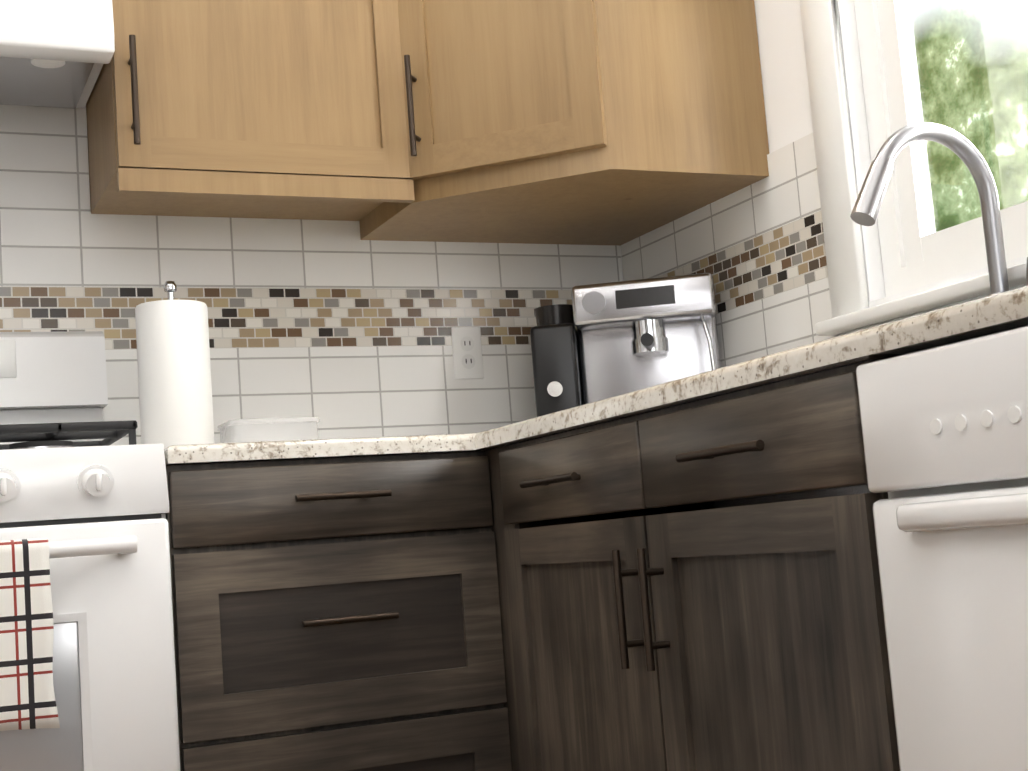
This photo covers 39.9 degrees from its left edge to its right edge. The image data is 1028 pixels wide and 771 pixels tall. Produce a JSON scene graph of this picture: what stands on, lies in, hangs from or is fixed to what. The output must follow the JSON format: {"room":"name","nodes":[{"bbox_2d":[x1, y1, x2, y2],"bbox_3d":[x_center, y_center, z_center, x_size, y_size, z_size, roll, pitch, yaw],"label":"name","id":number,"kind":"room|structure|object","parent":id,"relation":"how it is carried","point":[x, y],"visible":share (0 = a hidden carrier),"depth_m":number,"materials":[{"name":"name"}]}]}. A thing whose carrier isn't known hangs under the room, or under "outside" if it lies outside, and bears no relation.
{"room":"kitchen","nodes":[
{"label":"kitchen","id":0,"kind":"room"},
{"bbox_2d":[84,105,623,280],"bbox_3d":[-1.241,-0.088,2.687,3.480,2.400,0.100,-1,-7,-25],"label":"wall","id":1,"kind":"structure","parent":0,"point":[90,207],"depth_m":2.87,"materials":[{"name":"white tile"}]},
{"bbox_2d":[86,0,414,220],"bbox_3d":[-0.551,-0.829,2.840,0.562,0.999,0.386,-1,-7,-25],"label":"upper cabinet","id":2,"kind":"object","parent":1,"relation":"attached to","point":[279,109],"visible":1,"depth_m":2.68,"materials":[{"name":"brown wood"}]},
{"bbox_2d":[0,105,622,444],"bbox_3d":[-1.228,-0.182,2.647,3.269,0.744,0.008,-1,-7,-25],"label":"wall tile","id":3,"kind":"structure","parent":1,"relation":"attached to","point":[340,329],"depth_m":2.98,"materials":[{"name":"white tile"}]},
{"bbox_2d":[451,327,483,378],"bbox_3d":[-0.103,-0.072,3.134,0.070,0.116,0.007,-1,-7,-25],"label":"electrical outlet plate","id":4,"kind":"object","parent":3,"relation":"attached to","point":[467,353],"visible":1,"depth_m":3.13,"materials":[{"name":"white plastic"}]},
{"bbox_2d":[359,0,768,245],"bbox_3d":[0.037,-0.862,2.952,0.698,0.999,0.676,-1,-7,-25],"label":"upper cabinet","id":5,"kind":"object","parent":1,"relation":"attached to","point":[597,122],"visible":1,"depth_m":2.74,"materials":[{"name":"brown wood"}]},
{"bbox_2d":[754,0,1027,307],"bbox_3d":[1.703,-0.586,0.299,0.100,2.400,6.760,-1,-7,-25],"label":"wall","id":6,"kind":"structure","parent":0,"point":[784,74],"depth_m":2.69,"materials":[{"name":"white paint"}]},
{"bbox_2d":[620,133,834,367],"bbox_3d":[1.042,-0.363,1.623,0.008,0.526,3.751,-1,-7,-25],"label":"wall tiles","id":7,"kind":"structure","parent":6,"relation":"attached to","point":[756,250],"depth_m":2.82,"materials":[{"name":"white tile"}]},
{"bbox_2d":[800,0,1027,336],"bbox_3d":[0.819,-0.678,2.156,0.143,1.135,1.172,-1,-7,-25],"label":"window","id":8,"kind":"structure","parent":6,"relation":"in","point":[917,250],"depth_m":2.52,"materials":[{"name":"white wood"}]},
{"bbox_3d":[-0.375,0.713,-0.785,4.840,0.100,6.860,-1,-7,-25],"label":"floor","id":9,"kind":"structure","parent":0,"visible":0},
{"bbox_2d":[0,331,180,770],"bbox_3d":[-0.981,0.454,2.267,0.762,1.192,0.702,-1,-7,-25],"label":"range","id":10,"kind":"object","parent":9,"relation":"on","point":[84,496],"visible":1,"depth_m":2.13,"materials":[{"name":"white metal"}]},
{"bbox_2d":[0,538,59,730],"bbox_3d":[-0.839,0.362,1.963,0.387,0.277,0.052,-1,-7,-25],"label":"dish towel","id":11,"kind":"object","parent":10,"relation":"hanging from","point":[27,698],"visible":1,"depth_m":2.01,"materials":[{"name":"white fabric"}]},
{"bbox_2d":[165,451,511,770],"bbox_3d":[-0.085,0.588,2.688,1.203,0.884,0.661,-1,-7,-25],"label":"base cabinet","id":12,"kind":"object","parent":9,"relation":"on","point":[336,614],"visible":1,"depth_m":2.30,"materials":[{"name":"brown wood"}]},
{"bbox_2d":[486,361,899,770],"bbox_3d":[0.469,0.475,2.068,0.709,0.884,1.049,-1,-7,-25],"label":"base cabinet","id":13,"kind":"object","parent":9,"relation":"on","point":[657,613],"visible":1,"depth_m":1.81,"materials":[{"name":"brown wood"}]},
{"bbox_2d":[856,326,1027,770],"bbox_3d":[0.807,0.366,1.316,0.677,0.880,0.599,-1,-7,-25],"label":"dishwasher","id":14,"kind":"object","parent":9,"relation":"on","point":[945,434],"visible":1,"depth_m":1.37,"materials":[{"name":"white enameled metal"},{"name":"white plastic"}]},
{"bbox_3d":[0.892,0.249,0.366,1.351,0.884,1.209,-1,-7,-25],"label":"base cabinet","id":15,"kind":"object","parent":9,"relation":"on","visible":0},
{"bbox_2d":[164,286,1027,508],"bbox_3d":[0.435,0.031,1.315,1.365,0.231,3.699,-1,-7,-25],"label":"countertop","id":16,"kind":"structure","parent":15,"relation":"on","point":[994,313],"depth_m":1.83,"materials":[{"name":"stone"}]},
{"bbox_2d":[135,281,214,448],"bbox_3d":[-0.634,-0.026,2.644,0.156,0.344,0.156,-1,-7,-25],"label":"paper towel holder","id":17,"kind":"object","parent":16,"relation":"on","point":[174,374],"visible":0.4,"depth_m":2.59,"materials":[{"name":"white paper"}]},
{"bbox_2d":[217,417,319,442],"bbox_3d":[-0.474,0.107,2.741,0.178,0.076,0.128,-1,-7,-25],"label":"tub","id":18,"kind":"object","parent":16,"relation":"on","point":[263,427],"visible":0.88,"depth_m":2.71,"materials":[{"name":"white"}]},
{"bbox_2d":[530,273,720,416],"bbox_3d":[0.232,-0.049,2.930,0.385,0.320,0.386,-5,-7,7],"label":"espresso machine","id":19,"kind":"object","parent":16,"relation":"on","point":[628,336],"visible":0.75,"depth_m":2.92,"materials":[{"name":"silver metal"}]},
{"bbox_2d":[850,122,1027,295],"bbox_3d":[0.634,-0.207,2.085,0.291,0.383,0.101,-1,-7,-25],"label":"faucet","id":20,"kind":"object","parent":16,"relation":"on","point":[867,206],"visible":0.81,"depth_m":2.13,"materials":[{"name":"silver metal"}]},
{"label":"outside","id":21,"kind":"structure","parent":0,"visible":0},
{"bbox_2d":[909,0,1027,231],"bbox_3d":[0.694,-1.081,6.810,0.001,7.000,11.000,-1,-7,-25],"label":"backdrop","id":22,"kind":"structure","parent":21,"point":[935,146],"depth_m":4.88,"materials":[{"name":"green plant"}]},
{"bbox_3d":[-1.169,-1.016,2.586,0.760,0.592,0.386,-1,-7,-25],"label":"upper cabinet","id":23,"kind":"object","parent":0,"visible":0},
{"bbox_2d":[0,0,114,108],"bbox_3d":[-1.130,-0.636,2.524,0.753,0.177,0.409,-1,-7,-25],"label":"range hood","id":24,"kind":"object","parent":23,"relation":"attached to","point":[56,53],"visible":1,"depth_m":2.49,"materials":[{"name":"white enameled metal"}]}
]}

